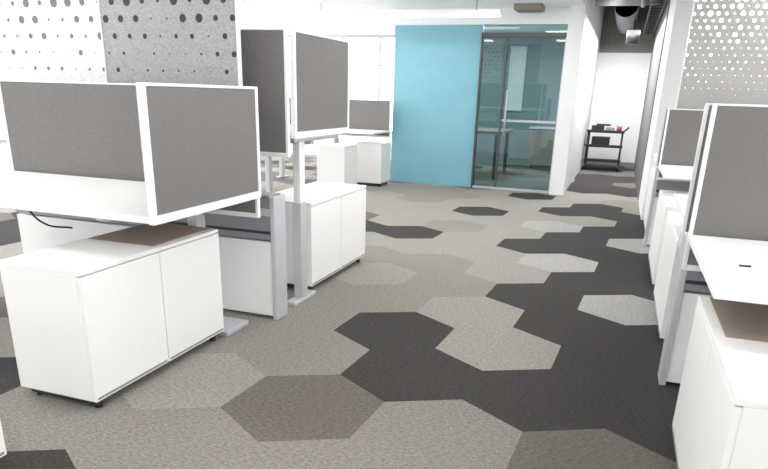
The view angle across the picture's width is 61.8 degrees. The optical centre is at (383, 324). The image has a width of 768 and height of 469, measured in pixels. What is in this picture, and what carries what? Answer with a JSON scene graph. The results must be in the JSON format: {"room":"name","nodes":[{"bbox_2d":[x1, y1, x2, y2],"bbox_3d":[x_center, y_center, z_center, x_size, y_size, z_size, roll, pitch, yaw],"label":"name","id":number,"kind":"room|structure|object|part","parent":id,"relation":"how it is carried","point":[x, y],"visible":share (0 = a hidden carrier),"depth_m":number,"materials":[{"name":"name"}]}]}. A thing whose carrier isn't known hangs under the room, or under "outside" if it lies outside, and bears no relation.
{"room":"open-plan office","nodes":[
{"label":"open-plan office","id":0,"kind":"room"},
{"bbox_2d":[0,143,11,170],"bbox_3d":[-5.582,-1.586,6.903,0.120,0.500,15.700,8,21,18],"label":"sill","id":1,"kind":"structure","parent":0,"point":[5,163],"depth_m":8.38,"materials":[{"name":"white paint"}]},
{"bbox_2d":[0,139,6,143],"bbox_3d":[-5.574,-1.845,6.810,0.070,0.050,15.700,8,21,18],"label":"rail","id":2,"kind":"object","parent":1,"relation":"on","point":[1,140],"visible":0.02,"depth_m":8.35,"materials":[{"name":"grey"}]},
{"bbox_2d":[0,154,679,468],"bbox_3d":[1.221,-0.682,5.692,15.185,0.001,19.257,8,21,18],"label":"floor","id":3,"kind":"structure","parent":0,"point":[474,328],"depth_m":3.16,"materials":[{"name":"grey carpet"}]},
{"bbox_2d":[0,421,6,457],"bbox_3d":[-1.633,0.327,1.778,0.401,0.590,0.920,8,21,18],"label":"storage cabinet","id":4,"kind":"object","parent":3,"relation":"on","point":[3,452],"visible":1,"depth_m":2.19,"materials":[{"name":"white laminate"}]},
{"bbox_2d":[0,223,223,407],"bbox_3d":[-1.182,-0.089,2.970,0.401,0.591,0.920,8,21,18],"label":"storage cabinet","id":5,"kind":"object","parent":3,"relation":"on","point":[89,318],"visible":0.98,"depth_m":2.65,"materials":[{"name":"white laminate"}]},
{"bbox_3d":[-1.080,0.000,2.703,0.018,0.521,0.457,8,21,18],"label":"door","id":6,"kind":"part","parent":5,"relation":"part of","materials":[{"name":"white laminate"}]},
{"bbox_3d":[-1.080,0.235,2.784,0.005,0.010,0.438,8,21,18],"label":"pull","id":7,"kind":"part","parent":5,"relation":"part of","materials":[{"name":"grey metal"}]},
{"bbox_3d":[-0.925,-0.143,3.113,0.018,0.521,0.457,8,21,18],"label":"door","id":8,"kind":"part","parent":5,"relation":"part of","materials":[{"name":"white laminate"}]},
{"bbox_3d":[-0.925,0.092,3.195,0.005,0.010,0.438,8,21,18],"label":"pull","id":9,"kind":"part","parent":5,"relation":"part of","materials":[{"name":"grey metal"}]},
{"bbox_2d":[0,80,260,336],"bbox_3d":[-1.556,-0.553,3.236,1.684,1.264,0.890,8,21,18],"label":"desk","id":10,"kind":"object","parent":3,"relation":"on","point":[153,154],"visible":0.92,"depth_m":3.11,"materials":[{"name":"white laminate"}]},
{"bbox_3d":[-2.193,-1.088,3.757,0.016,0.642,0.028,8,21,18],"label":"screen frame","id":11,"kind":"part","parent":10,"relation":"part of","materials":[{"name":"white metal"}]},
{"bbox_2d":[29,211,72,228],"bbox_3d":[-1.808,-0.612,3.425,0.032,0.242,0.263,14,23,30],"label":"power cable","id":12,"kind":"object","parent":10,"relation":"hanging from","point":[33,215],"visible":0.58,"depth_m":3.46,"materials":[{"name":"black plastic"}]},
{"bbox_3d":[-1.412,-1.273,3.398,1.623,0.008,0.028,8,21,18],"label":"screen frame","id":13,"kind":"part","parent":10,"relation":"part of","materials":[{"name":"white metal"}]},
{"bbox_3d":[-1.109,-0.561,3.047,0.060,0.037,0.660,8,21,18],"label":"support arm","id":14,"kind":"part","parent":10,"relation":"part of","materials":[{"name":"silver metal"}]},
{"bbox_3d":[-0.912,-0.647,2.473,0.028,0.534,0.024,8,21,18],"label":"screen frame","id":15,"kind":"part","parent":10,"relation":"part of","materials":[{"name":"white metal"}]},
{"bbox_3d":[-0.768,-1.019,2.747,0.028,0.012,0.792,8,21,18],"label":"screen frame","id":16,"kind":"part","parent":10,"relation":"part of","materials":[{"name":"white metal"}]},
{"bbox_3d":[-0.782,-0.540,2.920,0.028,0.036,0.792,8,21,18],"label":"screen frame","id":17,"kind":"part","parent":10,"relation":"part of","materials":[{"name":"white metal"}]},
{"bbox_3d":[-1.430,-0.684,3.610,1.623,0.024,0.028,8,21,18],"label":"screen frame","id":18,"kind":"part","parent":10,"relation":"part of","materials":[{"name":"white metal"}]},
{"bbox_3d":[-0.637,-0.900,3.198,0.028,0.534,0.024,8,21,18],"label":"screen frame","id":19,"kind":"part","parent":10,"relation":"part of","materials":[{"name":"white metal"}]},
{"bbox_3d":[-0.650,-0.861,3.252,0.016,0.642,0.028,8,21,18],"label":"screen frame","id":20,"kind":"part","parent":10,"relation":"part of","materials":[{"name":"white metal"}]},
{"bbox_2d":[15,191,287,319],"bbox_3d":[-1.467,-0.505,3.926,1.880,0.712,0.133,8,21,18],"label":"spine","id":21,"kind":"object","parent":3,"relation":"on","point":[253,263],"visible":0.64,"depth_m":3.69,"materials":[{"name":"white metal"}]},
{"bbox_2d":[0,0,107,82],"bbox_3d":[-1.938,-1.684,3.678,0.818,1.647,0.030,8,21,18],"label":"screen","id":22,"kind":"object","parent":21,"relation":"on","point":[41,40],"visible":0.41,"depth_m":3.67,"materials":[{"name":"white metal"}]},
{"bbox_3d":[-1.557,-1.628,3.554,0.008,1.647,0.030,8,21,18],"label":"edge trim","id":23,"kind":"part","parent":22,"relation":"part of","materials":[{"name":"white metal"}]},
{"bbox_2d":[99,0,242,85],"bbox_3d":[-1.148,-1.568,3.420,0.858,1.647,0.030,8,21,18],"label":"screen","id":24,"kind":"object","parent":21,"relation":"on","point":[149,41],"visible":0.44,"depth_m":3.42,"materials":[{"name":"grey metal"}]},
{"bbox_3d":[-0.748,-1.509,3.289,0.008,1.647,0.030,8,21,18],"label":"edge trim","id":25,"kind":"part","parent":24,"relation":"part of","materials":[{"name":"white metal"}]},
{"bbox_3d":[-1.495,-0.737,3.786,1.850,0.040,0.009,8,21,18],"label":"beam rail","id":26,"kind":"part","parent":21,"relation":"part of","materials":[{"name":"silver metal"}]},
{"bbox_2d":[265,156,272,191],"bbox_3d":[-1.681,-2.111,7.709,1.500,1.160,0.714,8,21,18],"label":"desk","id":27,"kind":"object","parent":3,"relation":"on","point":[268,159],"visible":0.02,"depth_m":7.63,"materials":[{"name":"white metal"}]},
{"bbox_2d":[240,28,349,306],"bbox_3d":[-1.164,-1.047,4.212,1.684,1.555,0.804,8,21,18],"label":"desk","id":28,"kind":"object","parent":3,"relation":"on","point":[319,64],"visible":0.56,"depth_m":3.60,"materials":[{"name":"white laminate"}]},
{"bbox_3d":[-1.286,-1.657,3.610,1.623,0.008,0.028,8,21,18],"label":"screen frame","id":29,"kind":"part","parent":28,"relation":"part of","materials":[{"name":"white metal"}]},
{"bbox_3d":[-1.304,-1.056,3.826,1.623,0.024,0.028,8,21,18],"label":"screen frame","id":30,"kind":"part","parent":28,"relation":"part of","materials":[{"name":"white metal"}]},
{"bbox_3d":[-0.524,-1.239,3.467,0.016,0.655,0.028,8,21,18],"label":"screen frame","id":31,"kind":"part","parent":28,"relation":"part of","materials":[{"name":"white metal"}]},
{"bbox_3d":[-0.490,-1.292,3.471,0.028,0.555,0.024,8,21,18],"label":"screen frame","id":32,"kind":"part","parent":28,"relation":"part of","materials":[{"name":"white metal"}]},
{"bbox_3d":[-0.437,-1.142,3.912,0.060,0.037,0.590,8,21,18],"label":"support arm","id":33,"kind":"part","parent":28,"relation":"part of","materials":[{"name":"silver metal"}]},
{"bbox_3d":[-0.357,-1.663,3.711,0.028,0.012,0.722,8,21,18],"label":"screen frame","id":34,"kind":"part","parent":28,"relation":"part of","materials":[{"name":"white metal"}]},
{"bbox_3d":[-0.372,-1.164,3.891,0.028,0.036,0.722,8,21,18],"label":"screen frame","id":35,"kind":"part","parent":28,"relation":"part of","materials":[{"name":"white metal"}]},
{"bbox_3d":[-0.239,-1.523,4.135,0.028,0.555,0.024,8,21,18],"label":"screen frame","id":36,"kind":"part","parent":28,"relation":"part of","materials":[{"name":"white metal"}]},
{"bbox_2d":[275,182,365,289],"bbox_3d":[-0.501,-0.660,4.616,0.421,0.590,0.960,8,21,18],"label":"storage cabinet","id":37,"kind":"object","parent":3,"relation":"on","point":[336,212],"visible":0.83,"depth_m":4.41,"materials":[{"name":"white laminate"}]},
{"bbox_3d":[-0.393,-0.567,4.336,0.018,0.521,0.477,8,21,18],"label":"door","id":38,"kind":"part","parent":37,"relation":"part of","materials":[{"name":"white laminate"}]},
{"bbox_3d":[-0.393,-0.332,4.418,0.005,0.010,0.458,8,21,18],"label":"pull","id":39,"kind":"part","parent":37,"relation":"part of","materials":[{"name":"grey metal"}]},
{"bbox_3d":[-0.231,-0.717,4.765,0.018,0.521,0.477,8,21,18],"label":"door","id":40,"kind":"part","parent":37,"relation":"part of","materials":[{"name":"white laminate"}]},
{"bbox_3d":[-0.231,-0.482,4.846,0.005,0.010,0.458,8,21,18],"label":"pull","id":41,"kind":"part","parent":37,"relation":"part of","materials":[{"name":"grey metal"}]},
{"bbox_2d":[276,97,391,177],"bbox_3d":[-0.894,-2.664,9.315,1.840,1.160,0.714,8,21,18],"label":"desk","id":42,"kind":"object","parent":3,"relation":"on","point":[368,118],"visible":0.38,"depth_m":9.30,"materials":[{"name":"white laminate"}]},
{"bbox_3d":[-0.762,-3.312,9.425,1.808,0.008,0.028,8,21,18],"label":"screen frame","id":43,"kind":"part","parent":42,"relation":"part of","materials":[{"name":"white metal"}]},
{"bbox_3d":[-0.776,-2.848,9.592,1.808,0.024,0.028,8,21,18],"label":"screen frame","id":44,"kind":"part","parent":42,"relation":"part of","materials":[{"name":"white metal"}]},
{"bbox_3d":[0.089,-2.950,9.229,0.016,0.510,0.028,8,21,18],"label":"screen frame","id":45,"kind":"part","parent":42,"relation":"part of","materials":[{"name":"white metal"}]},
{"bbox_2d":[317,143,356,184],"bbox_3d":[-0.633,-2.140,8.722,0.401,0.590,0.450,8,21,18],"label":"storage cabinet","id":46,"kind":"object","parent":3,"relation":"on","point":[336,162],"visible":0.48,"depth_m":8.53,"materials":[{"name":"white laminate"}]},
{"bbox_3d":[-0.492,-2.089,8.559,0.018,0.521,0.222,8,21,18],"label":"door","id":47,"kind":"part","parent":46,"relation":"part of","materials":[{"name":"white laminate"}]},
{"bbox_3d":[-0.416,-2.159,8.761,0.018,0.521,0.222,8,21,18],"label":"door","id":48,"kind":"part","parent":46,"relation":"part of","materials":[{"name":"white laminate"}]},
{"bbox_2d":[356,141,390,186],"bbox_3d":[-0.152,-2.312,9.239,0.381,0.590,0.400,8,21,18],"label":"storage cabinet","id":49,"kind":"object","parent":3,"relation":"on","point":[373,158],"visible":0.94,"depth_m":9.07,"materials":[{"name":"white laminate"}]},
{"bbox_3d":[-0.016,-2.266,9.090,0.018,0.521,0.197,8,21,18],"label":"door","id":50,"kind":"part","parent":49,"relation":"part of","materials":[{"name":"white laminate"}]},
{"bbox_3d":[0.052,-2.328,9.270,0.018,0.521,0.197,8,21,18],"label":"door","id":51,"kind":"part","parent":49,"relation":"part of","materials":[{"name":"white laminate"}]},
{"bbox_2d":[477,127,513,179],"bbox_3d":[1.490,-2.902,10.795,1.150,0.740,1.200,8,21,18],"label":"meeting table","id":52,"kind":"object","parent":3,"relation":"on","point":[480,130],"visible":0.45,"depth_m":10.32,"materials":[{"name":"beige laminate"}]},
{"bbox_3d":[1.768,-2.663,10.211,0.060,0.700,0.060,8,21,18],"label":"leg","id":53,"kind":"part","parent":52,"relation":"part of","materials":[{"name":"grey"}]},
{"bbox_3d":[2.105,-2.972,11.100,0.060,0.700,0.060,8,21,18],"label":"leg","id":54,"kind":"part","parent":52,"relation":"part of","materials":[{"name":"grey"}]},
{"bbox_2d":[472,185,547,192],"bbox_3d":[1.802,-1.935,9.181,1.120,0.030,0.060,8,21,18],"label":"rail","id":55,"kind":"object","parent":3,"relation":"on","point":[473,186],"visible":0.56,"depth_m":9.15,"materials":[{"name":"silver metal"}]},
{"bbox_3d":[1.974,-2.847,8.776,0.760,1.970,0.010,8,21,18],"label":"glass leaf","id":56,"kind":"object","parent":55,"relation":"on","visible":0},
{"bbox_2d":[494,37,507,186],"bbox_3d":[1.619,-2.900,8.892,0.025,1.970,0.020,8,21,18],"label":"leaf edge","id":57,"kind":"object","parent":56,"relation":"attached to","point":[506,48],"visible":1,"depth_m":8.86,"materials":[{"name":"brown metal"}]},
{"bbox_2d":[503,89,507,134],"bbox_3d":[1.670,-2.911,8.824,0.024,0.600,0.024,8,21,18],"label":"door handle","id":58,"kind":"object","parent":56,"relation":"attached to","point":[507,89],"depth_m":8.81,"materials":[{"name":"silver metal"}]},
{"bbox_2d":[501,119,554,123],"bbox_3d":[1.974,-2.778,8.791,0.730,0.030,0.003,8,21,18],"label":"strip","id":59,"kind":"object","parent":56,"relation":"attached to","point":[502,120],"visible":1,"depth_m":8.78,"materials":[{"name":"silver metal"}]},
{"bbox_2d":[527,126,555,169],"bbox_3d":[3.081,-3.290,11.992,0.740,0.750,0.480,8,21,18],"label":"credenza","id":60,"kind":"object","parent":3,"relation":"on","point":[541,139],"visible":0.59,"depth_m":11.83,"materials":[{"name":"beige laminate"}]},
{"bbox_2d":[583,124,628,171],"bbox_3d":[4.190,-3.346,12.121,0.732,0.830,0.490,8,21,18],"label":"cart","id":61,"kind":"object","parent":3,"relation":"on","point":[597,141],"visible":1,"depth_m":11.94,"materials":[{"name":"black plastic"}]},
{"bbox_3d":[3.808,-3.318,12.056,0.036,0.600,0.036,8,21,18],"label":"post","id":62,"kind":"part","parent":61,"relation":"part of","materials":[{"name":"black plastic"}]},
{"bbox_3d":[4.372,-3.235,11.871,0.036,0.600,0.036,8,21,18],"label":"post","id":63,"kind":"part","parent":61,"relation":"part of","materials":[{"name":"black plastic"}]},
{"bbox_2d":[643,168,654,227],"bbox_3d":[2.894,-1.242,6.518,0.401,0.590,0.790,8,21,18],"label":"storage cabinet","id":64,"kind":"object","parent":3,"relation":"on","point":[652,169],"visible":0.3,"depth_m":6.54,"materials":[{"name":"white laminate"}]},
{"bbox_2d":[653,108,674,173],"bbox_3d":[3.332,-1.375,6.022,1.520,1.200,0.794,8,21,18],"label":"desk","id":65,"kind":"object","parent":3,"relation":"on","point":[656,156],"visible":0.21,"depth_m":5.79,"materials":[{"name":"white laminate"}]},
{"bbox_3d":[2.504,-1.653,5.809,0.016,0.580,0.028,8,21,18],"label":"screen frame","id":66,"kind":"part","parent":65,"relation":"part of","materials":[{"name":"white metal"}]},
{"bbox_2d":[643,166,689,246],"bbox_3d":[3.662,-0.881,5.396,2.675,0.712,0.133,8,21,18],"label":"spine","id":67,"kind":"object","parent":3,"relation":"on","point":[658,185],"visible":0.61,"depth_m":5.71,"materials":[{"name":"grey metal"}]},
{"bbox_3d":[3.673,-0.767,5.433,2.645,0.435,0.110,8,21,18],"label":"panel","id":68,"kind":"part","parent":67,"relation":"part of","materials":[{"name":"white laminate"}]},
{"bbox_2d":[653,212,682,343],"bbox_3d":[1.842,-0.274,3.739,0.401,0.590,0.920,8,21,18],"label":"storage cabinet","id":69,"kind":"object","parent":3,"relation":"on","point":[670,249],"visible":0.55,"depth_m":3.62,"materials":[{"name":"white laminate"}]},
{"bbox_3d":[1.741,-0.382,4.000,0.018,0.521,0.457,8,21,18],"label":"door","id":70,"kind":"part","parent":69,"relation":"part of","materials":[{"name":"white laminate"}]},
{"bbox_3d":[1.586,-0.239,3.589,0.018,0.521,0.457,8,21,18],"label":"door","id":71,"kind":"part","parent":69,"relation":"part of","materials":[{"name":"white laminate"}]},
{"bbox_2d":[648,190,688,283],"bbox_3d":[2.228,-0.629,4.757,0.401,0.590,0.910,8,21,18],"label":"storage cabinet","id":72,"kind":"object","parent":3,"relation":"on","point":[666,203],"visible":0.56,"depth_m":4.63,"materials":[{"name":"white laminate"}]},
{"bbox_3d":[2.126,-0.736,5.016,0.018,0.521,0.452,8,21,18],"label":"door","id":73,"kind":"part","parent":72,"relation":"part of","materials":[{"name":"white laminate"}]},
{"bbox_3d":[1.972,-0.595,4.609,0.018,0.521,0.452,8,21,18],"label":"door","id":74,"kind":"part","parent":72,"relation":"part of","materials":[{"name":"white laminate"}]},
{"bbox_2d":[656,108,703,181],"bbox_3d":[2.909,-0.986,4.906,1.520,1.200,0.894,8,21,18],"label":"desk","id":75,"kind":"object","parent":3,"relation":"on","point":[682,126],"visible":0.33,"depth_m":5.33,"materials":[{"name":"white laminate"}]},
{"bbox_3d":[2.356,-1.516,5.417,0.016,0.580,0.028,8,21,18],"label":"screen frame","id":76,"kind":"part","parent":75,"relation":"part of","materials":[{"name":"white metal"}]},
{"bbox_3d":[3.055,-1.151,5.280,1.488,0.024,0.028,8,21,18],"label":"screen frame","id":77,"kind":"part","parent":75,"relation":"part of","materials":[{"name":"white metal"}]},
{"bbox_3d":[3.071,-1.681,5.089,1.488,0.008,0.028,8,21,18],"label":"screen frame","id":78,"kind":"part","parent":75,"relation":"part of","materials":[{"name":"white metal"}]},
{"bbox_2d":[658,232,711,385],"bbox_3d":[2.084,0.044,2.694,1.625,0.712,0.133,8,21,18],"label":"spine","id":79,"kind":"object","parent":3,"relation":"on","point":[689,285],"visible":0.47,"depth_m":2.90,"materials":[{"name":"white laminate"}]},
{"bbox_3d":[2.095,0.157,2.731,1.595,0.435,0.110,8,21,18],"label":"panel","id":80,"kind":"part","parent":79,"relation":"part of","materials":[{"name":"white laminate"}]},
{"bbox_2d":[673,103,712,246],"bbox_3d":[2.258,-0.411,3.177,1.520,1.250,0.814,8,21,18],"label":"desk","id":81,"kind":"object","parent":3,"relation":"on","point":[684,202],"visible":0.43,"depth_m":2.96,"materials":[{"name":"white metal"}]},
{"bbox_2d":[672,296,767,468],"bbox_3d":[1.176,0.339,1.978,0.401,0.591,0.920,8,21,18],"label":"storage cabinet","id":82,"kind":"object","parent":3,"relation":"on","point":[720,420],"visible":0.98,"depth_m":1.85,"materials":[{"name":"white laminate"}]},
{"bbox_3d":[1.060,0.464,2.325,0.005,0.010,0.438,8,21,18],"label":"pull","id":83,"kind":"part","parent":82,"relation":"part of","materials":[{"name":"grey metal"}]},
{"bbox_3d":[1.075,0.231,2.239,0.018,0.521,0.457,8,21,18],"label":"door","id":84,"kind":"part","parent":82,"relation":"part of","materials":[{"name":"white laminate"}]},
{"bbox_3d":[0.919,0.374,1.828,0.018,0.521,0.457,8,21,18],"label":"door","id":85,"kind":"part","parent":82,"relation":"part of","materials":[{"name":"white laminate"}]},
{"bbox_2d":[682,103,767,304],"bbox_3d":[1.813,-0.011,2.028,1.540,1.250,0.894,8,21,18],"label":"desk","id":86,"kind":"object","parent":3,"relation":"on","point":[728,228],"visible":1,"depth_m":2.45,"materials":[{"name":"white laminate"}]},
{"bbox_3d":[1.958,-0.133,2.417,1.508,0.024,0.028,8,21,18],"label":"screen frame","id":87,"kind":"part","parent":86,"relation":"part of","materials":[{"name":"white metal"}]},
{"bbox_3d":[1.250,-0.533,2.546,0.016,0.650,0.028,8,21,18],"label":"screen frame","id":88,"kind":"part","parent":86,"relation":"part of","materials":[{"name":"white metal"}]},
{"bbox_3d":[1.976,-0.729,2.203,1.508,0.008,0.028,8,21,18],"label":"screen frame","id":89,"kind":"part","parent":86,"relation":"part of","materials":[{"name":"white metal"}]},
{"bbox_2d":[290,134,391,159],"bbox_3d":[-0.822,-3.705,13.190,4.500,0.500,0.120,8,21,18],"label":"desk","id":90,"kind":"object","parent":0,"point":[311,149],"depth_m":13.10,"materials":[{"name":"white laminate"}]},
{"bbox_2d":[288,31,394,34],"bbox_3d":[-0.752,-6.033,12.353,4.500,0.850,0.120,8,21,18],"label":"wall","id":91,"kind":"structure","parent":0,"point":[314,32],"depth_m":12.37,"materials":[{"name":"white paint"}]},
{"bbox_2d":[288,35,394,99],"bbox_3d":[-0.789,-4.787,12.801,4.500,1.800,0.080,8,21,18],"label":"window","id":92,"kind":"structure","parent":91,"relation":"in","point":[333,36],"depth_m":12.41,"materials":[{"name":"grey"}]},
{"bbox_3d":[-0.083,-4.683,12.570,0.060,1.800,0.080,8,21,18],"label":"mullion","id":93,"kind":"part","parent":92,"relation":"part of","materials":[{"name":"white metal"}]},
{"bbox_2d":[239,0,585,31],"bbox_3d":[-1.969,-3.390,5.862,6.940,0.080,17.400,8,21,18],"label":"ceiling","id":94,"kind":"structure","parent":0,"point":[255,5],"depth_m":9.09,"materials":[{"name":"paint"}]},
{"bbox_2d":[306,20,382,22],"bbox_3d":[-0.662,-5.023,10.647,1.240,0.012,0.340,8,21,18],"label":"trim","id":95,"kind":"structure","parent":94,"relation":"attached to","point":[306,20],"depth_m":10.49,"materials":[{"name":"white paint"}]},
{"bbox_2d":[240,0,500,18],"bbox_3d":[-0.884,-4.186,8.559,4.900,0.185,0.080,8,21,18],"label":"linear pendant light","id":96,"kind":"object","parent":94,"relation":"hanging from","point":[488,12],"visible":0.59,"depth_m":8.30,"materials":[{"name":"white metal"},{"name":"glowing light diffuser"}]},
{"bbox_2d":[392,7,569,25],"bbox_3d":[1.288,-4.530,8.550,2.420,0.990,0.160,8,21,18],"label":"bulkhead","id":97,"kind":"object","parent":94,"relation":"attached to","point":[552,15],"depth_m":8.53,"materials":[{"name":"white paint"}]},
{"bbox_2d":[514,3,544,12],"bbox_3d":[1.847,-4.009,8.138,0.350,0.080,0.300,8,21,18],"label":"ceiling vent","id":98,"kind":"object","parent":97,"relation":"attached to","point":[518,7],"depth_m":8.03,"materials":[{"name":"grey metal"}]},
{"bbox_2d":[391,25,484,182],"bbox_3d":[0.742,-3.130,9.267,1.260,2.160,0.120,8,21,18],"label":"wall","id":99,"kind":"structure","parent":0,"point":[435,86],"depth_m":9.18,"materials":[{"name":"blue paint"}]},
{"bbox_2d":[471,32,483,187],"bbox_3d":[1.312,-2.968,9.012,0.025,2.060,0.090,8,21,18],"label":"door frame","id":100,"kind":"structure","parent":99,"relation":"attached to","point":[482,38],"depth_m":8.97,"materials":[{"name":"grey metal"}]},
{"bbox_2d":[482,32,566,37],"bbox_3d":[1.861,-3.832,8.504,1.120,0.060,0.090,8,21,18],"label":"header","id":101,"kind":"object","parent":99,"relation":"attached to","point":[485,34],"visible":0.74,"depth_m":8.46,"materials":[{"name":"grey metal"}]},
{"bbox_2d":[475,38,565,165],"bbox_3d":[2.537,-4.250,12.235,2.260,2.360,0.100,8,21,18],"label":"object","id":102,"kind":"object","parent":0,"point":[544,61],"depth_m":12.12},
{"bbox_2d":[549,0,604,194],"bbox_3d":[3.254,-4.039,10.541,0.190,3.150,4.960,8,21,18],"label":"wall","id":103,"kind":"structure","parent":0,"point":[585,21],"depth_m":8.79,"materials":[{"name":"white paint"}]},
{"bbox_2d":[506,108,521,110],"bbox_3d":[2.470,-4.091,12.230,0.300,0.040,0.048,8,21,18],"label":"rail","id":104,"kind":"object","parent":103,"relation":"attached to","point":[508,109],"visible":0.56,"depth_m":12.21,"materials":[{"name":"white metal"}]},
{"bbox_2d":[507,48,512,108],"bbox_3d":[2.363,-4.622,12.086,0.040,1.090,0.048,8,21,18],"label":"stile","id":105,"kind":"object","parent":104,"relation":"on","point":[511,53],"visible":0.76,"depth_m":12.03,"materials":[{"name":"white metal"}]},
{"bbox_2d":[508,49,524,108],"bbox_3d":[2.488,-4.606,12.053,0.220,1.050,0.015,8,21,18],"label":"pane","id":106,"kind":"object","parent":104,"relation":"on","point":[518,54],"visible":1,"depth_m":12.04,"materials":[{"name":"clear glass"}]},
{"bbox_2d":[519,48,527,109],"bbox_3d":[2.608,-4.585,12.006,0.040,1.090,0.048,8,21,18],"label":"stile","id":107,"kind":"object","parent":104,"relation":"on","point":[525,54],"visible":1,"depth_m":11.99,"materials":[{"name":"white metal"}]},
{"bbox_2d":[511,46,527,48],"bbox_3d":[2.501,-5.116,11.861,0.300,0.040,0.048,8,21,18],"label":"rail","id":108,"kind":"object","parent":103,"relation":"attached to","point":[513,47],"visible":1,"depth_m":11.84,"materials":[{"name":"white metal"}]},
{"bbox_2d":[548,34,566,192],"bbox_3d":[2.350,-2.815,8.673,0.020,2.060,0.090,8,21,18],"label":"door frame","id":109,"kind":"structure","parent":103,"relation":"attached to","point":[566,34],"depth_m":8.62,"materials":[{"name":"silver metal"}]},
{"bbox_2d":[587,5,658,162],"bbox_3d":[3.583,-4.900,12.962,3.600,3.150,0.100,8,21,18],"label":"wall","id":110,"kind":"structure","parent":0,"point":[621,79],"depth_m":12.58,"materials":[{"name":"white paint"}]},
{"bbox_2d":[587,161,633,166],"bbox_3d":[4.593,-3.280,13.079,0.980,0.080,0.015,8,21,18],"label":"baseboard","id":111,"kind":"structure","parent":110,"relation":"attached to","point":[627,164],"depth_m":13.06,"materials":[{"name":"grey metal"}]},
{"bbox_2d":[614,6,638,34],"bbox_3d":[4.109,-5.216,10.854,0.360,0.360,2.900,8,21,18],"label":"flexible duct","id":112,"kind":"object","parent":110,"relation":"attached to","point":[625,16],"visible":0.8,"depth_m":9.90,"materials":[{"name":"grey metal"}]},
{"bbox_2d":[625,20,640,44],"bbox_3d":[3.954,-4.626,10.162,0.200,0.350,0.200,8,21,18],"label":"spotlight fixture","id":113,"kind":"object","parent":112,"relation":"attached to","point":[632,38],"visible":1,"depth_m":10.12,"materials":[{"name":"silver plastic"}]},
{"bbox_2d":[638,0,693,219],"bbox_3d":[4.090,-3.643,9.508,0.170,3.150,6.480,8,21,18],"label":"wall partition","id":114,"kind":"structure","parent":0,"point":[680,11],"depth_m":6.73,"materials":[{"name":"white paint"}]},
{"bbox_2d":[595,0,663,7],"bbox_3d":[3.407,-4.652,8.785,0.910,0.570,0.570,8,21,18],"label":"air duct","id":115,"kind":"object","parent":114,"relation":"attached to","point":[642,3],"visible":0.92,"depth_m":8.80,"materials":[{"name":"grey metal"}]},
{"bbox_2d":[634,0,670,199],"bbox_3d":[4.266,-3.873,10.238,0.012,3.100,4.880,8,21,18],"label":"trim","id":116,"kind":"structure","parent":114,"relation":"attached to","point":[660,30],"depth_m":9.46,"materials":[{"name":"white paint"}]},
{"bbox_2d":[675,0,767,109],"bbox_3d":[3.733,-1.986,4.988,2.598,1.647,0.025,8,21,18],"label":"screen","id":117,"kind":"object","parent":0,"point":[732,86],"visible":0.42,"depth_m":5.26,"materials":[{"name":"white metal"}]},
{"bbox_3d":[2.514,-2.166,5.387,0.008,1.647,0.025,8,21,18],"label":"edge trim","id":118,"kind":"part","parent":117,"relation":"part of","materials":[{"name":"white metal"}]},
{"bbox_3d":[1.234,-3.673,4.551,13.700,0.100,17.400,8,21,18],"label":"ceiling slab","id":119,"kind":"structure","parent":0,"visible":0},
{"bbox_2d":[643,0,666,34],"bbox_3d":[3.952,-4.839,9.245,0.180,0.730,6.100,8,21,18],"label":"cable tray","id":120,"kind":"object","parent":119,"relation":"hanging from","point":[651,2],"visible":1,"depth_m":9.42,"materials":[{"name":"grey metal"}]},
{"bbox_3d":[3.867,-4.530,9.385,0.020,0.050,6.100,8,21,18],"label":"rail","id":121,"kind":"part","parent":120,"relation":"part of","materials":[{"name":"grey metal"}]},
{"bbox_3d":[4.017,-4.508,9.335,0.020,0.050,6.100,8,21,18],"label":"rail","id":122,"kind":"part","parent":120,"relation":"part of","materials":[{"name":"grey metal"}]},
{"bbox_3d":[0.758,-4.170,10.698,0.120,3.150,3.080,8,21,18],"label":"wall","id":123,"kind":"structure","parent":0,"visible":0},
{"bbox_2d":[390,178,470,186],"bbox_3d":[0.690,-2.117,9.564,1.260,0.050,0.015,8,21,18],"label":"baseboard","id":124,"kind":"structure","parent":123,"relation":"attached to","point":[391,179],"depth_m":9.55,"materials":[{"name":"paint"}]}
]}

